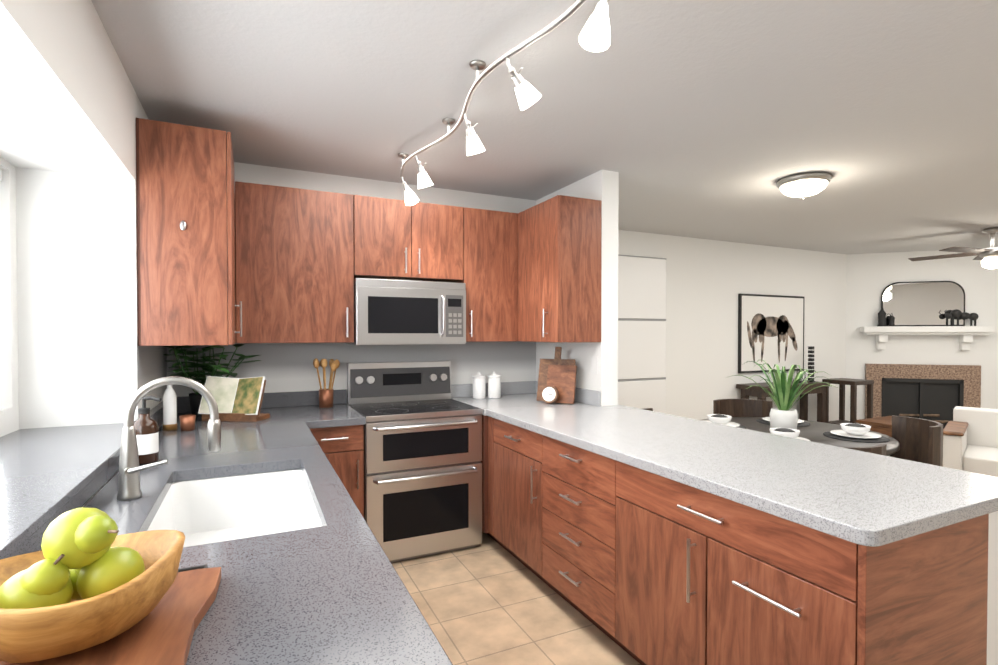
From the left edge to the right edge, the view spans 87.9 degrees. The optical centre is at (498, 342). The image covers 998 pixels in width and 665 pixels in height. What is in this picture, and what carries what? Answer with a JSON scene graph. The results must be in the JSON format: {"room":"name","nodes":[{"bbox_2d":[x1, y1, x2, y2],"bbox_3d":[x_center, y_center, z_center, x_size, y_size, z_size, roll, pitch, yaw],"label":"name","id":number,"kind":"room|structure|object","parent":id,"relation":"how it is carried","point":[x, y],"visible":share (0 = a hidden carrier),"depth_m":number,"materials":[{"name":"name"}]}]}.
{"room":"kitchen and dining room","nodes":[
{"label":"kitchen and dining room","id":0,"kind":"room"},
{"bbox_2d":[0,157,18,436],"bbox_3d":[-1.205,0.140,0.185,0.220,2.520,4.365,0,1,-25],"label":"wall","id":1,"kind":"structure","parent":0,"point":[9,420],"depth_m":2.12,"materials":[{"name":"white paint"}]},
{"bbox_2d":[0,169,18,407],"bbox_3d":[-2.130,-0.219,2.121,0.220,0.980,0.065,0,1,-25],"label":"window","id":2,"kind":"structure","parent":0,"point":[9,389],"depth_m":2.14,"materials":[{"name":"white"}]},
{"bbox_2d":[0,0,134,179],"bbox_3d":[-0.916,-0.917,0.307,0.420,0.410,4.365,0,1,-25],"label":"wall","id":3,"kind":"structure","parent":0,"point":[66,96],"depth_m":1.70,"materials":[{"name":"white paint"}]},
{"bbox_2d":[16,90,166,550],"bbox_3d":[-1.203,0.133,0.693,0.660,2.520,5.280,0,1,-25],"label":"wall","id":4,"kind":"structure","parent":0,"point":[84,358],"depth_m":2.29,"materials":[{"name":"white paint"}]},
{"bbox_2d":[136,118,241,345],"bbox_3d":[-1.664,-0.515,2.871,0.426,1.050,0.930,0,1,-25],"label":"upper cabinet","id":5,"kind":"object","parent":4,"relation":"attached to","point":[185,189],"visible":1,"depth_m":2.47,"materials":[{"name":"brown wood"}]},
{"bbox_2d":[167,162,535,396],"bbox_3d":[-1.189,0.088,3.690,3.265,2.520,0.120,0,1,-25],"label":"wall","id":6,"kind":"structure","parent":0,"point":[284,367],"depth_m":3.68,"materials":[{"name":"white paint"}]},
{"bbox_2d":[235,181,353,342],"bbox_3d":[-1.314,-0.477,3.346,0.686,0.960,0.374,0,1,-25],"label":"upper cabinet","id":7,"kind":"object","parent":6,"relation":"attached to","point":[294,255],"visible":1,"depth_m":3.20,"materials":[{"name":"brown wood"}]},
{"bbox_2d":[353,195,462,282],"bbox_3d":[-0.659,-0.702,3.655,0.762,0.520,0.374,0,1,-25],"label":"upper cabinet","id":8,"kind":"object","parent":6,"relation":"attached to","point":[394,239],"visible":0.77,"depth_m":3.51,"materials":[{"name":"brown wood"}]},
{"bbox_2d":[347,278,465,344],"bbox_3d":[-0.644,-0.201,3.632,0.754,0.430,0.442,0,1,-25],"label":"over-the-range microwave","id":9,"kind":"object","parent":8,"relation":"attached to","point":[397,312],"visible":1,"depth_m":3.46,"materials":[{"name":"silver metal"}]},
{"bbox_2d":[454,207,517,341],"bbox_3d":[-0.111,-0.486,3.920,0.449,0.960,0.374,0,1,-25],"label":"upper cabinet","id":10,"kind":"object","parent":6,"relation":"attached to","point":[490,259],"visible":0.81,"depth_m":3.78,"materials":[{"name":"brown wood"}]},
{"bbox_2d":[391,532,640,664],"bbox_3d":[2.889,1.407,3.062,10.070,0.100,6.200,0,1,-25],"label":"floor","id":11,"kind":"structure","parent":0,"point":[489,601],"depth_m":2.59,"materials":[{"name":"tile"}]},
{"bbox_2d":[310,425,363,517],"bbox_3d":[-0.546,0.947,1.349,1.036,0.872,4.678,0,1,-25],"label":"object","id":12,"kind":"object","parent":11,"relation":"on","point":[342,447],"visible":0.15,"depth_m":3.04,"materials":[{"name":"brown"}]},
{"bbox_2d":[0,389,452,664],"bbox_3d":[-0.753,0.536,1.245,1.498,0.332,4.678,0,1,-25],"label":"countertop","id":13,"kind":"structure","parent":12,"relation":"on","point":[265,515],"depth_m":1.36,"materials":[{"name":"grey stone"}]},
{"bbox_2d":[0,564,220,664],"bbox_3d":[-0.519,0.468,0.573,0.387,0.022,0.965,0,1,-25],"label":"serving board","id":14,"kind":"object","parent":13,"relation":"on","point":[162,632],"visible":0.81,"depth_m":0.81,"materials":[{"name":"brown wood"}]},
{"bbox_2d":[0,530,184,662],"bbox_3d":[-0.657,0.394,0.812,0.280,0.118,0.276,0,1,-25],"label":"fruit bowl","id":15,"kind":"object","parent":14,"relation":"on","point":[40,633],"visible":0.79,"depth_m":0.74,"materials":[{"name":"brown wood"}]},
{"bbox_2d":[0,508,144,608],"bbox_3d":[-0.665,0.341,0.819,0.176,0.164,0.170,0,1,-25],"label":"pears","id":16,"kind":"object","parent":15,"relation":"in","point":[84,559],"visible":0.88,"depth_m":0.78,"materials":[{"name":"green food"}]},
{"bbox_2d":[134,396,161,464],"bbox_3d":[-1.347,0.331,1.979,0.105,0.255,0.091,0,1,-25],"label":"soap dispenser","id":17,"kind":"object","parent":13,"relation":"on","point":[146,429],"visible":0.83,"depth_m":1.95,"materials":[{"name":"orange glass"}]},
{"bbox_2d":[117,376,220,500],"bbox_3d":[-1.000,0.285,1.573,0.274,0.360,0.102,0,1,-25],"label":"faucet","id":18,"kind":"object","parent":13,"relation":"on","point":[130,468],"visible":1,"depth_m":1.54,"materials":[{"name":"silver metal"}]},
{"bbox_2d":[163,384,176,430],"bbox_3d":[-1.689,0.331,2.658,0.064,0.235,0.064,0,1,-25],"label":"bottle","id":19,"kind":"object","parent":13,"relation":"on","point":[169,409],"visible":0.85,"depth_m":2.63,"materials":[{"name":"white ceramic"}]},
{"bbox_2d":[179,415,195,430],"bbox_3d":[-1.583,0.411,2.632,0.072,0.075,0.072,0,1,-25],"label":"copper cup","id":20,"kind":"object","parent":13,"relation":"on","point":[187,422],"visible":1,"depth_m":2.61,"materials":[{"name":"brown metal"}]},
{"bbox_2d":[163,344,260,415],"bbox_3d":[-1.740,0.228,3.171,0.522,0.425,0.296,0,1,-25],"label":"potted plant","id":21,"kind":"object","parent":13,"relation":"on","point":[195,398],"visible":0.69,"depth_m":3.11,"materials":[{"name":"black"}]},
{"bbox_2d":[198,376,269,421],"bbox_3d":[-1.510,0.319,2.969,0.344,0.250,0.168,0,1,5],"label":"cookbook stand","id":22,"kind":"object","parent":13,"relation":"on","point":[238,399],"visible":0.9,"depth_m":2.94,"materials":[{"name":"white paper"}]},
{"bbox_2d":[313,358,339,407],"bbox_3d":[-1.157,0.272,3.476,0.170,0.329,0.095,0,1,-25],"label":"utensil crock","id":23,"kind":"object","parent":13,"relation":"on","point":[325,398],"visible":1,"depth_m":3.44,"materials":[{"name":"orange metal"}]},
{"bbox_2d":[347,361,482,562],"bbox_3d":[-0.582,0.750,3.515,0.754,1.200,0.734,0,1,-25],"label":"range","id":24,"kind":"object","parent":11,"relation":"on","point":[422,463],"visible":0.88,"depth_m":3.27,"materials":[{"name":"silver metal"}]},
{"bbox_2d":[481,415,988,664],"bbox_3d":[0.541,0.925,2.793,0.661,0.872,3.008,0,1,-25],"label":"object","id":25,"kind":"object","parent":11,"relation":"on","point":[641,566],"visible":0.85,"depth_m":1.73,"materials":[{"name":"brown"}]},
{"bbox_2d":[451,381,997,546],"bbox_3d":[0.681,0.417,2.841,0.943,0.142,3.028,0,1,-25],"label":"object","id":26,"kind":"object","parent":25,"relation":"on","point":[863,498],"visible":0.81,"depth_m":1.90,"materials":[{"name":"white stone"}]},
{"bbox_2d":[472,372,485,398],"bbox_3d":[-0.153,0.329,3.966,0.104,0.200,0.104,0,1,-25],"label":"canister","id":27,"kind":"object","parent":26,"relation":"on","point":[479,385],"visible":1,"depth_m":3.92,"materials":[{"name":"white ceramic"}]},
{"bbox_2d":[488,372,500,397],"bbox_3d":[-0.036,0.328,4.000,0.104,0.200,0.104,0,1,-25],"label":"canister","id":28,"kind":"object","parent":26,"relation":"on","point":[494,384],"visible":1,"depth_m":3.96,"materials":[{"name":"white ceramic"}]},
{"bbox_2d":[536,347,576,403],"bbox_3d":[0.404,0.233,3.712,0.272,0.395,0.320,0,1,-25],"label":"leaning boards","id":29,"kind":"object","parent":26,"relation":"on","point":[557,379],"visible":1,"depth_m":3.67,"materials":[{"name":"brown wood"}]},
{"bbox_2d":[713,399,772,417],"bbox_3d":[2.018,0.914,4.225,0.466,0.849,0.471,0,1,8],"label":"dining chair","id":30,"kind":"object","parent":11,"relation":"on","point":[744,408],"visible":0.17,"depth_m":4.40,"materials":[{"name":"brown wood"}]},
{"bbox_2d":[736,380,829,422],"bbox_3d":[3.520,0.907,6.402,1.250,0.799,0.360,0,1,-25],"label":"console table","id":31,"kind":"object","parent":11,"relation":"on","point":[758,392],"visible":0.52,"depth_m":6.42,"materials":[{"name":"brown wood"}]},
{"bbox_2d":[792,346,814,382],"bbox_3d":[3.828,0.280,6.506,0.378,0.449,0.176,0,1,-25],"label":"figurine","id":32,"kind":"object","parent":31,"relation":"on","point":[811,348],"visible":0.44,"depth_m":6.56,"materials":[{"name":"black"}]},
{"bbox_2d":[701,417,899,455],"bbox_3d":[1.913,0.975,3.487,1.240,0.749,1.240,0,1,-25],"label":"dining table","id":33,"kind":"object","parent":11,"relation":"on","point":[813,431],"visible":0.19,"depth_m":3.45,"materials":[{"name":"brown wood"}]},
{"bbox_2d":[706,414,745,428],"bbox_3d":[1.560,0.555,3.669,0.350,0.085,0.350,0,1,-25],"label":"place setting","id":34,"kind":"object","parent":33,"relation":"on","point":[720,419],"visible":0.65,"depth_m":3.63,"materials":[{"name":"grey ceramic"}]},
{"bbox_2d":[756,417,809,426],"bbox_3d":[2.102,0.552,3.834,0.350,0.085,0.350,0,1,-25],"label":"place setting","id":35,"kind":"object","parent":33,"relation":"on","point":[766,420],"visible":0.17,"depth_m":3.81,"materials":[{"name":"grey ceramic"}]},
{"bbox_2d":[726,360,840,428],"bbox_3d":[1.915,0.362,3.450,0.642,0.477,0.697,0,1,-25],"label":"potted plant","id":36,"kind":"object","parent":33,"relation":"on","point":[783,415],"visible":0.9,"depth_m":3.42,"materials":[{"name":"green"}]},
{"bbox_2d":[770,428,812,441],"bbox_3d":[1.725,0.563,3.128,0.350,0.085,0.350,0,1,-25],"label":"place setting","id":37,"kind":"object","parent":33,"relation":"on","point":[790,432],"visible":0.42,"depth_m":3.09,"materials":[{"name":"grey ceramic"}]},
{"bbox_2d":[823,423,889,442],"bbox_3d":[2.266,0.560,3.293,0.350,0.085,0.350,0,1,-25],"label":"place setting","id":38,"kind":"object","parent":33,"relation":"on","point":[855,432],"visible":1,"depth_m":3.25,"materials":[{"name":"grey ceramic"}]},
{"bbox_2d":[822,378,873,424],"bbox_3d":[4.427,0.889,6.579,0.400,0.829,0.400,0,1,-25],"label":"stool","id":39,"kind":"object","parent":11,"relation":"on","point":[852,383],"visible":0.5,"depth_m":6.48,"materials":[{"name":"brown wood"}]},
{"bbox_2d":[843,444,886,455],"bbox_3d":[1.745,0.936,2.761,0.466,0.849,0.471,0,1,13],"label":"dining chair","id":40,"kind":"object","parent":11,"relation":"on","point":[879,449],"visible":0.04,"depth_m":2.54,"materials":[{"name":"brown wood"}]},
{"bbox_2d":[891,415,942,466],"bbox_3d":[2.542,0.928,3.341,0.471,0.849,0.466,0,1,13],"label":"dining chair","id":41,"kind":"object","parent":11,"relation":"on","point":[919,440],"visible":0.42,"depth_m":3.40,"materials":[{"name":"brown wood"}]},
{"bbox_3d":[4.812,1.323,4.919,3.100,0.011,2.900,0,1,-25],"label":"rug","id":42,"kind":"object","parent":11,"relation":"on","visible":0},
{"bbox_2d":[856,416,936,456],"bbox_3d":[4.582,1.102,5.980,0.740,0.397,0.460,0,1,-25],"label":"trunk","id":43,"kind":"object","parent":42,"relation":"on","point":[882,425],"visible":0.06,"depth_m":5.86,"materials":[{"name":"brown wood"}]},
{"bbox_2d":[943,406,997,476],"bbox_3d":[4.027,0.951,3.981,0.900,0.759,0.860,1,1,45],"label":"armchair","id":44,"kind":"object","parent":42,"relation":"on","point":[970,440],"visible":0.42,"depth_m":4.15,"materials":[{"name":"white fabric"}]},
{"bbox_2d":[91,0,997,253],"bbox_3d":[2.889,-1.212,3.022,10.070,0.100,6.200,0,1,-25],"label":"ceiling","id":45,"kind":"structure","parent":0,"point":[711,119],"depth_m":2.47,"materials":[{"name":"grey paint"}]},
{"bbox_2d":[398,0,609,205],"bbox_3d":[-0.151,-1.020,2.435,0.208,0.267,2.255,0,1,-25],"label":"track light","id":46,"kind":"object","parent":45,"relation":"attached to","point":[594,36],"visible":0.96,"depth_m":1.97,"materials":[{"name":"silver metal"}]},
{"bbox_2d":[776,172,831,198],"bbox_3d":[2.187,-1.100,3.720,0.350,0.144,0.350,0,1,-25],"label":"dome light","id":47,"kind":"object","parent":45,"relation":"attached to","point":[804,185],"visible":1,"depth_m":3.62,"materials":[{"name":"white glass"}]},
{"bbox_2d":[908,227,997,268],"bbox_3d":[5.160,-0.986,5.459,1.351,0.424,1.363,0,1,-25],"label":"ceiling fan","id":48,"kind":"object","parent":45,"relation":"hanging from","point":[988,257],"visible":1,"depth_m":5.43,"materials":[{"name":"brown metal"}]},
{"bbox_2d":[536,170,618,405],"bbox_3d":[0.423,0.079,4.265,0.140,2.520,1.570,0,1,-25],"label":"wall","id":49,"kind":"structure","parent":0,"point":[602,186],"depth_m":3.56,"materials":[{"name":"white paint"}]},
{"bbox_2d":[518,195,601,342],"bbox_3d":[0.330,-0.485,3.840,0.384,0.960,0.898,0,1,-25],"label":"upper cabinet","id":50,"kind":"object","parent":49,"relation":"attached to","point":[559,268],"visible":0.94,"depth_m":3.47,"materials":[{"name":"brown wood"}]},
{"bbox_2d":[591,356,597,373],"bbox_3d":[0.662,0.159,3.593,0.004,0.120,0.070,0,1,-25],"label":"switch plate","id":51,"kind":"object","parent":49,"relation":"attached to","point":[594,364],"visible":1,"depth_m":3.59,"materials":[{"name":"white plastic"}]},
{"bbox_2d":[618,230,846,421],"bbox_3d":[2.477,0.051,6.179,5.215,2.520,0.120,0,1,-25],"label":"wall","id":52,"kind":"structure","parent":0,"point":[708,281],"depth_m":6.22,"materials":[{"name":"white paint"}]},
{"bbox_2d":[618,255,665,413],"bbox_3d":[1.479,0.194,5.613,0.855,2.249,0.045,0,1,-25],"label":"closet doors","id":53,"kind":"structure","parent":52,"relation":"in","point":[641,332],"depth_m":5.62,"materials":[{"name":"grey"}]},
{"bbox_2d":[738,293,804,372],"bbox_3d":[3.465,-0.110,6.561,1.200,0.970,0.034,0,1,-25],"label":"framed picture","id":54,"kind":"object","parent":52,"relation":"attached to","point":[771,330],"visible":1,"depth_m":6.52},
{"bbox_2d":[845,248,997,420],"bbox_3d":[5.743,0.038,6.997,2.038,2.520,0.120,0,1,20],"label":"wall","id":55,"kind":"structure","parent":0,"point":[871,277],"depth_m":6.97,"materials":[{"name":"white paint"}]},
{"bbox_2d":[865,364,980,435],"bbox_3d":[5.657,0.799,6.944,1.260,0.999,0.052,0,1,20],"label":"fireplace surround","id":56,"kind":"object","parent":55,"relation":"attached to","point":[939,393],"visible":0.54,"depth_m":6.93,"materials":[{"name":"brown stone"}]},
{"bbox_2d":[881,281,964,325],"bbox_3d":[5.656,-0.513,6.922,0.920,0.600,0.022,0,1,20],"label":"arched mirror","id":57,"kind":"object","parent":55,"relation":"attached to","point":[922,303],"visible":0.85,"depth_m":6.91,"materials":[{"name":"black mirror"}]},
{"bbox_2d":[860,326,994,349],"bbox_3d":[5.633,-0.055,6.863,1.400,0.310,0.197,0,1,20],"label":"mantel shelf","id":58,"kind":"object","parent":55,"relation":"attached to","point":[964,333],"visible":1,"depth_m":6.78,"materials":[{"name":"white wood"}]},
{"bbox_2d":[877,307,894,325],"bbox_3d":[5.234,-0.345,7.001,0.166,0.262,0.164,0,1,-25],"label":"bottles","id":59,"kind":"object","parent":58,"relation":"on","point":[881,317],"visible":0.98,"depth_m":6.98,"materials":[{"name":"black"}]},
{"bbox_2d":[944,309,978,325],"bbox_3d":[5.985,-0.319,6.709,0.353,0.217,0.116,0,1,20],"label":"bull","id":60,"kind":"object","parent":58,"relation":"on","point":[957,313],"visible":1,"depth_m":6.68,"materials":[{"name":"black"}]},
{"bbox_2d":[987,511,997,664],"bbox_3d":[1.087,0.931,2.565,0.125,0.868,2.088,0,1,-25],"label":"wall","id":61,"kind":"structure","parent":0,"point":[992,629],"depth_m":1.63,"materials":[{"name":"white paint"}]}
]}

